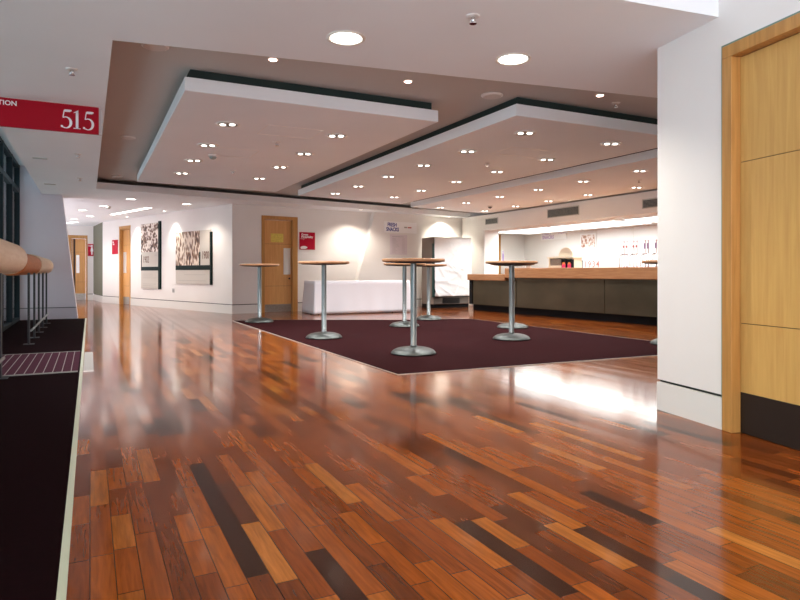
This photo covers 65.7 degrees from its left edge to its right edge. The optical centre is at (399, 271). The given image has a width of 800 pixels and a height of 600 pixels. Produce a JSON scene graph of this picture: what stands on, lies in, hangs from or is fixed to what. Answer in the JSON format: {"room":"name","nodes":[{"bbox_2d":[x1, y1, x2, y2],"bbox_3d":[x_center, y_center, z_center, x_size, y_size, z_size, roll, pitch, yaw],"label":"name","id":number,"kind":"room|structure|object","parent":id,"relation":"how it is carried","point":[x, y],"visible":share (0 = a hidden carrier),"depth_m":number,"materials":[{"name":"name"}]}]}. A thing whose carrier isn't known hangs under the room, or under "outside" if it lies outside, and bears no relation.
{"room":"venue foyer bar","nodes":[
{"label":"venue foyer bar","id":0,"kind":"room"},
{"bbox_2d":[0,127,23,165],"bbox_3d":[-4.933,-2.070,7.350,0.750,0.100,11.640,0,0,-27],"label":"ceiling","id":1,"kind":"structure","parent":0,"point":[2,135],"depth_m":10.06,"materials":[{"name":"paint"}]},
{"bbox_2d":[20,166,77,319],"bbox_3d":[-6.934,-0.550,12.174,1.085,2.940,0.500,0,0,-27],"label":"wall","id":2,"kind":"structure","parent":0,"point":[43,226],"depth_m":11.96,"materials":[{"name":"white paint"}]},
{"bbox_2d":[13,156,19,324],"bbox_3d":[-6.975,-0.550,11.178,0.100,2.940,1.245,0,0,-27],"label":"window","id":3,"kind":"structure","parent":2,"relation":"in","point":[16,167],"depth_m":11.64,"materials":[{"name":"black paint"}]},
{"bbox_2d":[20,307,75,308],"bbox_3d":[-6.814,0.693,11.964,1.012,0.015,0.023,0,0,-27],"label":"trim","id":4,"kind":"structure","parent":2,"relation":"attached to","point":[48,307],"depth_m":12.02,"materials":[{"name":"grey"}]},
{"bbox_2d":[67,226,92,293],"bbox_3d":[-11.303,-0.290,19.923,2.600,2.420,0.250,0,0,-27],"label":"wall","id":5,"kind":"structure","parent":0,"point":[72,230],"depth_m":20.33,"materials":[{"name":"white paint"}]},
{"bbox_2d":[68,235,87,299],"bbox_3d":[-10.514,-0.138,20.238,0.565,2.117,0.132,0,0,-27],"label":"door","id":6,"kind":"structure","parent":5,"relation":"in","point":[78,244],"depth_m":20.27,"materials":[{"name":"brown wood"}]},
{"bbox_2d":[88,294,92,299],"bbox_3d":[-11.251,0.825,19.818,2.600,0.190,0.026,0,0,-27],"label":"baseboard","id":7,"kind":"structure","parent":5,"relation":"attached to","point":[90,296],"depth_m":20.35,"materials":[{"name":"white paint"}]},
{"bbox_2d":[88,244,92,255],"bbox_3d":[-10.151,-0.721,20.352,0.168,0.393,0.014,0,0,-27],"label":"wall sign","id":8,"kind":"object","parent":5,"relation":"attached to","point":[90,246],"visible":1,"depth_m":20.35,"materials":[{"name":"red"}]},
{"bbox_2d":[93,222,102,295],"bbox_3d":[-9.477,-0.290,19.557,0.100,2.420,2.064,0,0,-33],"label":"wall","id":9,"kind":"structure","parent":0,"point":[97,229],"depth_m":19.40,"materials":[{"name":"grey paint"}]},
{"bbox_2d":[93,294,101,301],"bbox_3d":[-9.513,0.825,19.534,0.027,0.190,2.064,0,0,-33],"label":"baseboard","id":10,"kind":"structure","parent":9,"relation":"attached to","point":[95,297],"depth_m":19.55,"materials":[{"name":"white paint"}]},
{"bbox_2d":[103,204,235,304],"bbox_3d":[-6.230,-0.290,16.223,7.313,2.420,0.250,0,0,44],"label":"wall","id":11,"kind":"structure","parent":0,"point":[217,219],"depth_m":15.43,"materials":[{"name":"white paint"}]},
{"bbox_2d":[112,240,117,253],"bbox_3d":[-8.281,-0.726,18.012,0.404,0.410,0.014,0,0,44],"label":"wall sign","id":12,"kind":"object","parent":11,"relation":"attached to","point":[114,242],"visible":1,"depth_m":18.00,"materials":[{"name":"red"}]},
{"bbox_2d":[119,225,130,304],"bbox_3d":[-7.748,-0.192,17.584,0.772,2.224,0.132,0,0,44],"label":"door","id":13,"kind":"structure","parent":11,"relation":"in","point":[124,231],"depth_m":17.69,"materials":[{"name":"brown wood"}]},
{"bbox_2d":[141,221,160,289],"bbox_3d":[-6.575,-0.422,16.350,1.160,1.784,0.045,0,0,44],"label":"panel","id":14,"kind":"object","parent":11,"relation":"attached to","point":[151,232],"visible":1,"depth_m":16.31,"materials":[{"name":"beige"}]},
{"bbox_2d":[141,223,157,251],"bbox_3d":[-6.613,-0.902,16.382,1.062,0.745,0.002,0,0,44],"label":"print","id":15,"kind":"object","parent":14,"relation":"attached to","point":[149,232],"depth_m":16.39},
{"bbox_2d":[102,296,231,313],"bbox_3d":[-6.312,0.825,16.138,7.313,0.190,0.028,0,0,44],"label":"baseboard","id":16,"kind":"structure","parent":11,"relation":"attached to","point":[217,308],"depth_m":15.38,"materials":[{"name":"white paint"}]},
{"bbox_2d":[176,230,212,284],"bbox_3d":[-4.927,-0.339,14.767,1.751,1.268,0.046,0,0,44],"label":"panel","id":17,"kind":"object","parent":11,"relation":"attached to","point":[194,249],"visible":1,"depth_m":14.71,"materials":[{"name":"beige"}]},
{"bbox_2d":[176,231,199,265],"bbox_3d":[-5.130,-0.551,14.956,1.196,0.844,0.002,0,0,44],"label":"print","id":18,"kind":"object","parent":17,"relation":"attached to","point":[187,243],"depth_m":14.91},
{"bbox_2d":[0,0,717,225],"bbox_3d":[-1.312,-1.560,13.470,14.700,0.120,22.730,0,0,-27],"label":"ceiling","id":19,"kind":"structure","parent":0,"point":[608,46],"depth_m":4.09,"materials":[{"name":"paint"}]},
{"bbox_2d":[0,96,101,134],"bbox_3d":[-3.135,-1.377,5.459,0.914,0.254,0.038,0,0,-27],"label":"hanging sign","id":20,"kind":"object","parent":19,"relation":"hanging from","point":[14,112],"visible":1,"depth_m":5.47,"materials":[{"name":"red"}]},
{"bbox_2d":[66,67,77,75],"bbox_3d":[-2.424,-1.482,4.581,0.084,0.056,0.084,0,0,-27],"label":"sprinkler","id":21,"kind":"object","parent":19,"relation":"attached to","point":[71,70],"visible":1,"depth_m":4.57,"materials":[{"name":"white"}]},
{"bbox_2d":[108,207,152,214],"bbox_3d":[-6.654,-1.495,15.274,0.180,0.010,2.488,0,0,-44],"label":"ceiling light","id":22,"kind":"object","parent":19,"relation":"attached to","point":[144,208],"visible":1,"depth_m":15.08,"materials":[{"name":"white"}]},
{"bbox_2d":[326,30,364,45],"bbox_3d":[-0.346,-1.497,3.974,0.250,0.014,0.250,0,0,-27],"label":"recessed light","id":23,"kind":"object","parent":19,"relation":"in","point":[344,37],"visible":1,"depth_m":3.97,"materials":[{"name":"beige"}]},
{"bbox_2d":[466,13,479,24],"bbox_3d":[0.428,-1.482,3.633,0.084,0.056,0.084,0,0,-27],"label":"sprinkler","id":24,"kind":"object","parent":19,"relation":"attached to","point":[472,16],"visible":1,"depth_m":3.62,"materials":[{"name":"white"}]},
{"bbox_2d":[495,53,530,65],"bbox_3d":[0.796,-1.497,4.366,0.250,0.014,0.250,0,0,-27],"label":"recessed light","id":25,"kind":"object","parent":19,"relation":"in","point":[509,59],"visible":1,"depth_m":4.37,"materials":[{"name":"beige"}]},
{"bbox_2d":[97,40,657,213],"bbox_3d":[0.827,-1.750,11.147,12.950,0.100,12.600,0,0,-27],"label":"ceiling","id":26,"kind":"structure","parent":0,"point":[143,83],"depth_m":5.84,"materials":[{"name":"paint"}]},
{"bbox_2d":[120,135,135,139],"bbox_3d":[-3.425,-1.690,7.807,0.180,0.020,0.180,0,0,-27],"label":"ceiling speaker","id":27,"kind":"object","parent":26,"relation":"attached to","point":[126,137],"visible":1,"depth_m":7.77,"materials":[{"name":"white"}]},
{"bbox_2d":[141,43,168,50],"bbox_3d":[-1.835,-1.690,4.643,0.200,0.020,0.200,0,0,-27],"label":"ceiling speaker","id":28,"kind":"object","parent":26,"relation":"attached to","point":[151,47],"visible":0.62,"depth_m":4.64,"materials":[{"name":"white"}]},
{"bbox_2d":[267,57,278,61],"bbox_3d":[-1.014,-1.697,4.948,0.088,0.014,0.088,0,0,-27],"label":"recessed light","id":29,"kind":"object","parent":26,"relation":"in","point":[269,59],"visible":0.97,"depth_m":4.93,"materials":[{"name":"white"}]},
{"bbox_2d":[137,69,437,191],"bbox_3d":[-2.055,-1.599,8.381,2.420,0.199,6.070,0,0,-27],"label":"ceiling panel","id":30,"kind":"object","parent":26,"relation":"hanging from","point":[300,117],"visible":1,"depth_m":6.54,"materials":[{"name":"paint"}]},
{"bbox_2d":[174,172,189,174],"bbox_3d":[-3.309,-1.497,9.414,0.244,0.014,0.244,0,0,-27],"label":"recessed light","id":31,"kind":"object","parent":30,"relation":"attached to","point":[178,173],"visible":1,"depth_m":9.40,"materials":[{"name":"white"}]},
{"bbox_2d":[184,159,202,162],"bbox_3d":[-2.773,-1.497,8.341,0.244,0.014,0.244,0,0,-27],"label":"recessed light","id":32,"kind":"object","parent":30,"relation":"attached to","point":[186,160],"visible":1,"depth_m":8.32,"materials":[{"name":"white"}]},
{"bbox_2d":[197,143,218,147],"bbox_3d":[-2.272,-1.497,7.339,0.244,0.014,0.244,0,0,-27],"label":"recessed light","id":33,"kind":"object","parent":30,"relation":"attached to","point":[205,145],"visible":1,"depth_m":7.32,"materials":[{"name":"white"}]},
{"bbox_2d":[208,154,217,159],"bbox_3d":[-2.397,-1.471,7.949,0.116,0.058,0.116,0,0,-27],"label":"smoke detector","id":34,"kind":"object","parent":30,"relation":"attached to","point":[211,156],"visible":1,"depth_m":7.91,"materials":[{"name":"white"}]},
{"bbox_2d":[215,121,239,127],"bbox_3d":[-1.753,-1.497,6.301,0.244,0.014,0.244,0,0,-27],"label":"recessed light","id":35,"kind":"object","parent":30,"relation":"attached to","point":[226,124],"visible":1,"depth_m":6.29,"materials":[{"name":"white"}]},
{"bbox_2d":[252,177,266,179],"bbox_3d":[-2.254,-1.497,9.942,0.244,0.014,0.244,0,0,-27],"label":"recessed light","id":36,"kind":"object","parent":30,"relation":"attached to","point":[254,178],"visible":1,"depth_m":9.92,"materials":[{"name":"white"}]},
{"bbox_2d":[271,166,288,168],"bbox_3d":[-1.717,-1.497,8.868,0.244,0.014,0.244,0,0,-27],"label":"recessed light","id":37,"kind":"object","parent":30,"relation":"attached to","point":[274,167],"visible":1,"depth_m":8.86,"materials":[{"name":"white"}]},
{"bbox_2d":[294,152,313,155],"bbox_3d":[-1.216,-1.497,7.867,0.244,0.014,0.244,0,0,-27],"label":"recessed light","id":38,"kind":"object","parent":30,"relation":"attached to","point":[296,153],"visible":1,"depth_m":7.84,"materials":[{"name":"white"}]},
{"bbox_2d":[326,133,347,138],"bbox_3d":[-0.698,-1.497,6.829,0.244,0.014,0.244,0,0,-27],"label":"recessed light","id":39,"kind":"object","parent":30,"relation":"attached to","point":[331,135],"visible":1,"depth_m":6.82,"materials":[{"name":"white"}]},
{"bbox_2d":[403,79,412,82],"bbox_3d":[0.071,-1.697,5.518,0.088,0.014,0.088,0,0,-27],"label":"recessed light","id":40,"kind":"object","parent":26,"relation":"in","point":[407,80],"visible":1,"depth_m":5.50,"materials":[{"name":"white"}]},
{"bbox_2d":[298,97,657,203],"bbox_3d":[0.570,-1.599,9.827,2.490,0.199,7.429,0,0,-27],"label":"ceiling panel","id":41,"kind":"object","parent":26,"relation":"hanging from","point":[569,134],"visible":0.82,"depth_m":7.73,"materials":[{"name":"paint"}]},
{"bbox_2d":[351,185,364,187],"bbox_3d":[-0.729,-1.497,10.849,0.244,0.014,0.244,0,0,-27],"label":"recessed light","id":42,"kind":"object","parent":41,"relation":"attached to","point":[355,186],"visible":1,"depth_m":10.84,"materials":[{"name":"white"}]},
{"bbox_2d":[381,175,395,177],"bbox_3d":[-0.179,-1.497,9.749,0.244,0.014,0.244,0,0,-27],"label":"recessed light","id":43,"kind":"object","parent":41,"relation":"attached to","point":[384,176],"visible":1,"depth_m":9.72,"materials":[{"name":"white"}]},
{"bbox_2d":[415,164,432,166],"bbox_3d":[0.335,-1.497,8.721,0.244,0.014,0.244,0,0,-27],"label":"recessed light","id":44,"kind":"object","parent":41,"relation":"attached to","point":[416,165],"visible":1,"depth_m":8.71,"materials":[{"name":"white"}]},
{"bbox_2d":[458,149,476,153],"bbox_3d":[0.841,-1.497,7.710,0.244,0.014,0.244,0,0,-27],"label":"recessed light","id":45,"kind":"object","parent":41,"relation":"attached to","point":[465,151],"visible":1,"depth_m":7.70,"materials":[{"name":"white"}]},
{"bbox_2d":[489,170,504,173],"bbox_3d":[1.454,-1.497,9.280,0.244,0.014,0.244,0,0,-27],"label":"recessed light","id":46,"kind":"object","parent":41,"relation":"attached to","point":[494,171],"visible":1,"depth_m":9.24,"materials":[{"name":"white"}]},
{"bbox_2d":[514,130,536,135],"bbox_3d":[1.351,-1.497,6.690,0.244,0.014,0.244,0,0,-27],"label":"recessed light","id":47,"kind":"object","parent":41,"relation":"attached to","point":[523,132],"visible":1,"depth_m":6.67,"materials":[{"name":"white"}]},
{"bbox_2d":[538,158,555,161],"bbox_3d":[1.959,-1.497,8.269,0.244,0.014,0.244,0,0,-27],"label":"recessed light","id":48,"kind":"object","parent":41,"relation":"attached to","point":[540,159],"visible":1,"depth_m":8.25,"materials":[{"name":"white"}]},
{"bbox_2d":[600,141,621,145],"bbox_3d":[2.469,-1.497,7.249,0.244,0.014,0.244,0,0,-27],"label":"recessed light","id":49,"kind":"object","parent":41,"relation":"attached to","point":[612,143],"visible":1,"depth_m":7.22,"materials":[{"name":"white"}]},
{"bbox_2d":[481,92,502,99],"bbox_3d":[0.884,-1.690,5.955,0.210,0.020,0.210,0,0,-27],"label":"ceiling speaker","id":50,"kind":"object","parent":26,"relation":"attached to","point":[489,95],"visible":1,"depth_m":5.91,"materials":[{"name":"white"}]},
{"bbox_2d":[483,94,500,99],"bbox_3d":[0.884,-1.683,5.955,0.178,0.006,0.178,0,0,-27],"label":"grille","id":51,"kind":"object","parent":50,"relation":"attached to","point":[486,96],"depth_m":5.94,"materials":[{"name":"grey"}]},
{"bbox_2d":[411,148,657,212],"bbox_3d":[3.151,-1.600,11.330,2.470,0.196,9.049,0,0,-27],"label":"ceiling panel","id":52,"kind":"object","parent":26,"relation":"hanging from","point":[611,176],"visible":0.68,"depth_m":11.15,"materials":[{"name":"paint"}]},
{"bbox_2d":[576,180,590,182],"bbox_3d":[3.032,-1.497,10.259,0.244,0.014,0.244,0,0,-27],"label":"recessed light","id":53,"kind":"object","parent":52,"relation":"attached to","point":[579,181],"visible":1,"depth_m":10.24,"materials":[{"name":"white"}]},
{"bbox_2d":[629,186,643,188],"bbox_3d":[4.195,-1.497,10.997,0.244,0.014,0.244,0,0,-27],"label":"recessed light","id":54,"kind":"object","parent":52,"relation":"attached to","point":[635,187],"visible":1,"depth_m":10.98,"materials":[{"name":"white"}]},
{"bbox_2d":[631,169,648,172],"bbox_3d":[3.560,-1.497,9.204,0.244,0.014,0.244,0,0,-27],"label":"recessed light","id":55,"kind":"object","parent":52,"relation":"attached to","point":[641,170],"visible":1,"depth_m":9.19,"materials":[{"name":"white"}]},
{"bbox_2d":[231,204,523,304],"bbox_3d":[0.029,-0.290,16.323,9.200,2.420,0.251,0,0,-35],"label":"wall","id":56,"kind":"structure","parent":0,"point":[339,235],"depth_m":14.85,"materials":[{"name":"white paint"}]},
{"bbox_2d":[261,215,297,312],"bbox_3d":[-2.790,-0.179,14.283,0.888,2.198,0.132,0,0,-35],"label":"door","id":57,"kind":"structure","parent":56,"relation":"in","point":[279,284],"depth_m":14.31,"materials":[{"name":"brown wood"}]},
{"bbox_2d":[271,233,282,241],"bbox_3d":[-2.830,-0.785,14.273,0.307,0.199,0.003,0,0,-35],"label":"notice","id":58,"kind":"object","parent":57,"relation":"attached to","point":[274,237],"visible":1,"depth_m":14.26,"materials":[{"name":"paper"}]},
{"bbox_2d":[299,232,314,249],"bbox_3d":[-2.188,-0.732,14.626,0.403,0.410,0.014,0,0,-35],"label":"wall sign","id":59,"kind":"object","parent":56,"relation":"attached to","point":[306,239],"visible":1,"depth_m":14.61,"materials":[{"name":"red"}]},
{"bbox_2d":[232,299,421,313],"bbox_3d":[0.096,0.825,16.227,9.200,0.190,0.028,0,0,-35],"label":"baseboard","id":60,"kind":"structure","parent":56,"relation":"attached to","point":[236,309],"depth_m":13.82,"materials":[{"name":"white paint"}]},
{"bbox_2d":[499,235,500,273],"bbox_3d":[2.620,-0.085,18.034,0.727,2.010,0.132,0,0,-35],"label":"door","id":61,"kind":"structure","parent":56,"relation":"in","point":[499,235],"depth_m":18.17,"materials":[{"name":"brown wood"}]},
{"bbox_2d":[355,212,424,280],"bbox_3d":[-0.314,-0.290,15.837,2.282,2.420,0.160,0,0,-35],"label":"wall","id":62,"kind":"structure","parent":0,"point":[376,247],"depth_m":15.65,"materials":[{"name":"white paint"}]},
{"bbox_2d":[390,234,406,254],"bbox_3d":[-0.035,-0.703,15.929,0.531,0.514,0.007,0,0,-35],"label":"notice","id":63,"kind":"object","parent":62,"relation":"attached to","point":[398,243],"visible":1,"depth_m":15.92,"materials":[{"name":"white paper"}]},
{"bbox_2d":[384,221,416,233],"bbox_3d":[0.019,-1.144,15.951,0.996,0.281,0.032,0,0,-35],"label":"wall sign","id":64,"kind":"object","parent":62,"relation":"attached to","point":[389,226],"visible":1,"depth_m":15.93,"materials":[{"name":"white"}]},
{"bbox_2d":[66,300,799,599],"bbox_3d":[-0.179,0.970,12.656,13.800,0.100,25.200,0,0,-27],"label":"floor","id":65,"kind":"structure","parent":0,"point":[219,457],"depth_m":2.80,"materials":[{"name":"brown wood"}]},
{"bbox_2d":[0,137,2,331],"bbox_3d":[-5.862,-0.550,8.951,0.100,2.940,1.245,0,0,-27],"label":"window","id":66,"kind":"structure","parent":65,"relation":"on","point":[1,140],"depth_m":9.48,"materials":[{"name":"glass"}]},
{"bbox_2d":[3,141,12,330],"bbox_3d":[-6.419,-0.550,10.065,0.100,2.940,1.245,0,0,-27],"label":"window","id":67,"kind":"structure","parent":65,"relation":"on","point":[7,155],"depth_m":10.37,"materials":[{"name":"glass"}]},
{"bbox_2d":[0,318,86,599],"bbox_3d":[-3.363,0.917,5.329,1.130,0.007,14.940,0,0,-27],"label":"carpet","id":68,"kind":"object","parent":65,"relation":"on","point":[39,414],"visible":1,"depth_m":2.93,"materials":[{"name":"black carpet"}]},
{"bbox_2d":[0,239,52,379],"bbox_3d":[-3.511,0.302,5.288,0.332,1.223,14.600,0,0,-27],"label":"rail","id":69,"kind":"object","parent":68,"relation":"on","point":[14,260],"visible":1,"depth_m":7.67,"materials":[{"name":"brown wood"}]},
{"bbox_2d":[2,351,79,375],"bbox_3d":[-3.775,0.908,6.151,1.050,0.010,1.620,0,0,-27],"label":"door mat","id":70,"kind":"object","parent":68,"relation":"on","point":[67,361],"visible":1,"depth_m":6.15,"materials":[{"name":"pink"}]},
{"bbox_2d":[83,352,93,371],"bbox_3d":[-3.218,0.917,6.407,0.085,0.006,1.500,0,0,-27],"label":"plate","id":71,"kind":"object","parent":65,"relation":"on","point":[88,356],"visible":1,"depth_m":6.26,"materials":[{"name":"silver metal"}]},
{"bbox_2d":[233,319,657,374],"bbox_3d":[0.336,0.916,9.459,4.274,0.007,7.074,0,0,-27],"label":"carpet","id":72,"kind":"object","parent":65,"relation":"on","point":[458,344],"visible":0.79,"depth_m":7.92,"materials":[{"name":"purple carpet"}]},
{"bbox_2d":[240,264,278,322],"bbox_3d":[-2.566,0.383,11.324,0.704,1.060,0.704,0,0,-27],"label":"bar table","id":73,"kind":"object","parent":72,"relation":"on","point":[259,319],"visible":1,"depth_m":11.22,"materials":[{"name":"grey metal"}]},
{"bbox_2d":[298,261,348,339],"bbox_3d":[-1.055,0.383,8.604,0.704,1.060,0.704,0,0,-27],"label":"bar table","id":74,"kind":"object","parent":72,"relation":"on","point":[323,335],"visible":1,"depth_m":8.49,"materials":[{"name":"grey metal"}]},
{"bbox_2d":[384,263,424,327],"bbox_3d":[0.076,0.383,10.441,0.704,1.060,0.704,0,0,-27],"label":"bar table","id":75,"kind":"object","parent":72,"relation":"on","point":[404,323],"visible":0.84,"depth_m":10.41,"materials":[{"name":"grey metal"}]},
{"bbox_2d":[382,258,444,356],"bbox_3d":[0.151,0.383,6.942,0.704,1.060,0.704,0,0,-27],"label":"bar table","id":76,"kind":"object","parent":72,"relation":"on","point":[413,350],"visible":1,"depth_m":6.89,"materials":[{"name":"grey metal"}]},
{"bbox_2d":[417,264,446,319],"bbox_3d":[0.548,0.383,11.919,0.704,1.060,0.704,0,0,-27],"label":"bar table","id":77,"kind":"object","parent":72,"relation":"on","point":[428,316],"visible":0.86,"depth_m":11.86,"materials":[{"name":"grey metal"}]},
{"bbox_2d":[485,261,537,340],"bbox_3d":[1.517,0.383,8.435,0.704,1.060,0.704,0,0,-27],"label":"bar table","id":78,"kind":"object","parent":72,"relation":"on","point":[511,336],"visible":1,"depth_m":8.37,"materials":[{"name":"grey metal"}]},
{"bbox_2d":[491,264,533,328],"bbox_3d":[1.845,0.383,10.171,0.704,1.060,0.704,0,0,-27],"label":"bar table","id":79,"kind":"object","parent":72,"relation":"on","point":[503,325],"visible":0.58,"depth_m":10.04,"materials":[{"name":"grey metal"}]},
{"bbox_2d":[642,260,657,344],"bbox_3d":[3.433,0.383,7.839,0.704,1.060,0.704,0,0,-27],"label":"bar table","id":80,"kind":"object","parent":72,"relation":"on","point":[654,341],"visible":0.23,"depth_m":7.77,"materials":[{"name":"grey metal"}]},
{"bbox_2d":[422,237,468,307],"bbox_3d":[1.192,0.020,16.126,1.124,1.800,0.580,0,0,-27],"label":"refrigerator","id":81,"kind":"object","parent":65,"relation":"on","point":[427,243],"visible":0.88,"depth_m":15.88,"materials":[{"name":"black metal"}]},
{"bbox_2d":[434,297,467,303],"bbox_3d":[1.316,0.730,15.883,1.020,0.160,0.025,0,0,-27],"label":"grille","id":82,"kind":"object","parent":81,"relation":"attached to","point":[437,300],"depth_m":15.87,"materials":[{"name":"grey"}]},
{"bbox_2d":[434,237,470,296],"bbox_3d":[1.281,-0.138,16.030,1.102,1.516,0.474,0,0,-27],"label":"sheet","id":83,"kind":"object","parent":81,"relation":"hanging from","point":[451,279],"visible":0.94,"depth_m":15.85,"materials":[{"name":"white"}]},
{"bbox_2d":[467,267,657,325],"bbox_3d":[3.938,0.417,11.753,0.750,1.005,7.750,0,0,-31],"label":"bar counter","id":84,"kind":"object","parent":65,"relation":"on","point":[608,294],"depth_m":12.00,"materials":[{"name":"black"}]},
{"bbox_2d":[561,259,566,267],"bbox_3d":[3.342,-0.170,12.562,0.073,0.170,0.122,0,0,-31],"label":"carton","id":85,"kind":"object","parent":84,"relation":"on","point":[563,261],"visible":1,"depth_m":12.54,"materials":[{"name":"black"}]},
{"bbox_2d":[547,247,582,267],"bbox_3d":[3.406,-0.295,12.835,0.260,0.420,0.736,0,0,-31],"label":"display cabinet","id":86,"kind":"object","parent":84,"relation":"on","point":[566,252],"visible":0.86,"depth_m":12.71,"materials":[{"name":"beige"}]},
{"bbox_2d":[567,259,573,267],"bbox_3d":[3.418,-0.170,12.435,0.073,0.170,0.120,0,0,-31],"label":"carton","id":87,"kind":"object","parent":84,"relation":"on","point":[570,262],"visible":1,"depth_m":12.39,"materials":[{"name":"black"}]},
{"bbox_2d":[619,241,627,266],"bbox_3d":[4.133,-0.330,11.460,0.044,0.490,0.200,0,0,-31],"label":"beer font","id":88,"kind":"object","parent":84,"relation":"on","point":[624,254],"visible":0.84,"depth_m":11.44,"materials":[{"name":"silver metal"}]},
{"bbox_2d":[629,240,637,266],"bbox_3d":[4.245,-0.330,11.275,0.044,0.490,0.200,0,0,-31],"label":"beer font","id":89,"kind":"object","parent":84,"relation":"on","point":[634,245],"visible":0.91,"depth_m":11.24,"materials":[{"name":"silver metal"}]},
{"bbox_2d":[640,240,649,266],"bbox_3d":[4.369,-0.330,11.071,0.044,0.490,0.200,0,0,-31],"label":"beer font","id":90,"kind":"object","parent":84,"relation":"on","point":[645,253],"visible":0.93,"depth_m":11.05,"materials":[{"name":"silver metal"}]},
{"bbox_2d":[651,239,657,266],"bbox_3d":[4.486,-0.330,10.877,0.044,0.490,0.200,0,0,-31],"label":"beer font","id":91,"kind":"object","parent":84,"relation":"on","point":[656,253],"visible":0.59,"depth_m":10.86,"materials":[{"name":"silver metal"}]},
{"bbox_3d":[-0.971,0.562,14.164,2.224,0.715,0.740,0,0,-25],"label":"trestle table","id":92,"kind":"object","parent":65,"relation":"on","visible":0,"materials":[{"name":"white cloth"}]},
{"bbox_2d":[302,280,409,314],"bbox_3d":[-0.964,0.552,14.158,2.385,0.712,0.923,0,0,-25],"label":"tablecloth","id":93,"kind":"object","parent":92,"relation":"on","point":[342,296],"visible":0.91,"depth_m":13.77,"materials":[{"name":"white fabric"}]},
{"bbox_2d":[462,230,498,305],"bbox_3d":[2.183,-0.090,16.934,0.450,2.020,1.100,0,0,-27],"label":"wall pier","id":94,"kind":"object","parent":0,"point":[484,243],"visible":0.57,"depth_m":16.50,"materials":[{"name":"white paint"}]},
{"bbox_2d":[524,224,657,267],"bbox_3d":[6.580,-0.290,13.394,0.250,2.420,12.275,0,0,-27],"label":"wall","id":95,"kind":"structure","parent":0,"point":[535,249],"depth_m":17.80,"materials":[{"name":"white paint"}]},
{"bbox_2d":[485,217,497,224],"bbox_3d":[2.367,-1.316,16.048,0.012,0.159,0.558,0,0,-27],"label":"air vent","id":96,"kind":"object","parent":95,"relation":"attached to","point":[488,221],"visible":1,"depth_m":16.05,"materials":[{"name":"grey"}]},
{"bbox_2d":[499,226,579,233],"bbox_3d":[3.533,-1.085,16.077,1.180,0.054,2.060,0,0,-27],"label":"ceiling light","id":97,"kind":"object","parent":95,"relation":"attached to","point":[542,229],"visible":0.71,"depth_m":15.81,"materials":[{"name":"white"}]},
{"bbox_2d":[541,232,565,240],"bbox_3d":[4.346,-1.055,17.558,0.022,0.276,1.065,0,0,-27],"label":"menu sign","id":98,"kind":"object","parent":95,"relation":"attached to","point":[551,236],"visible":0.68,"depth_m":17.54,"materials":[{"name":"white"}]},
{"bbox_2d":[462,190,657,234],"bbox_3d":[5.460,-1.300,12.614,2.450,0.400,11.760,0,0,-27],"label":"bulkhead","id":99,"kind":"object","parent":95,"relation":"attached to","point":[629,205],"depth_m":13.64,"materials":[{"name":"white paint"}]},
{"bbox_2d":[547,205,578,217],"bbox_3d":[3.575,-1.318,13.632,0.012,0.202,1.021,0,0,-27],"label":"air vent","id":100,"kind":"object","parent":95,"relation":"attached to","point":[571,210],"visible":1,"depth_m":13.61,"materials":[{"name":"grey"}]},
{"bbox_2d":[580,233,598,267],"bbox_3d":[4.984,-0.449,16.267,0.034,1.138,0.701,0,0,-27],"label":"panel","id":101,"kind":"object","parent":95,"relation":"attached to","point":[588,240],"visible":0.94,"depth_m":16.30,"materials":[{"name":"white"}]},
{"bbox_2d":[581,234,594,247],"bbox_3d":[4.944,-0.812,16.316,0.003,0.333,0.498,0,0,-27],"label":"print","id":102,"kind":"object","parent":101,"relation":"attached to","point":[587,240],"depth_m":16.31},
{"bbox_2d":[548,219,653,228],"bbox_3d":[4.517,-1.085,14.110,1.180,0.054,2.060,0,0,-27],"label":"ceiling light","id":103,"kind":"object","parent":95,"relation":"attached to","point":[613,222],"visible":0.89,"depth_m":13.81,"materials":[{"name":"white"}]},
{"bbox_2d":[597,227,632,266],"bbox_3d":[5.369,-0.130,15.522,0.012,1.900,1.161,0,0,-27],"label":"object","id":104,"kind":"structure","parent":95,"relation":"attached to","point":[610,243],"depth_m":15.51,"materials":[{"name":"white"}]},
{"bbox_2d":[622,215,657,221],"bbox_3d":[5.545,-1.085,12.052,1.180,0.054,2.060,0,0,-27],"label":"ceiling light","id":105,"kind":"object","parent":95,"relation":"attached to","point":[652,218],"visible":0.18,"depth_m":12.49,"materials":[{"name":"white"}]},
{"bbox_2d":[628,217,657,221],"bbox_3d":[5.545,-1.064,12.052,1.100,0.012,2.000,0,0,-27],"label":"diffuser","id":106,"kind":"object","parent":105,"relation":"attached to","point":[649,219],"depth_m":12.50,"materials":[{"name":"white"}]},
{"bbox_2d":[633,225,657,266],"bbox_3d":[5.887,-0.130,14.486,0.012,1.900,1.093,0,0,-27],"label":"panel","id":107,"kind":"object","parent":95,"relation":"attached to","point":[650,233],"depth_m":14.65,"materials":[{"name":"white"}]},
{"bbox_2d":[642,197,657,208],"bbox_3d":[4.725,-1.275,11.332,0.012,0.180,0.746,0,0,-27],"label":"air vent","id":108,"kind":"object","parent":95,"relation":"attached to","point":[651,202],"visible":0.38,"depth_m":11.50,"materials":[{"name":"grey"}]},
{"bbox_2d":[658,0,799,396],"bbox_3d":[2.436,-0.550,2.181,0.300,2.940,4.198,0,0,-16],"label":"wall","id":109,"kind":"structure","parent":0,"point":[689,65],"depth_m":3.86,"materials":[{"name":"white paint"}]},
{"bbox_2d":[657,381,721,429],"bbox_3d":[2.298,0.828,2.143,0.031,0.185,4.198,0,0,-16],"label":"baseboard","id":110,"kind":"structure","parent":109,"relation":"attached to","point":[701,407],"depth_m":3.86,"materials":[{"name":"white paint"}]},
{"bbox_2d":[721,11,799,449],"bbox_3d":[2.088,-0.198,3.074,0.132,2.236,1.164,0,0,-16],"label":"door","id":111,"kind":"structure","parent":109,"relation":"in","point":[760,69],"depth_m":3.40,"materials":[{"name":"brown wood"}]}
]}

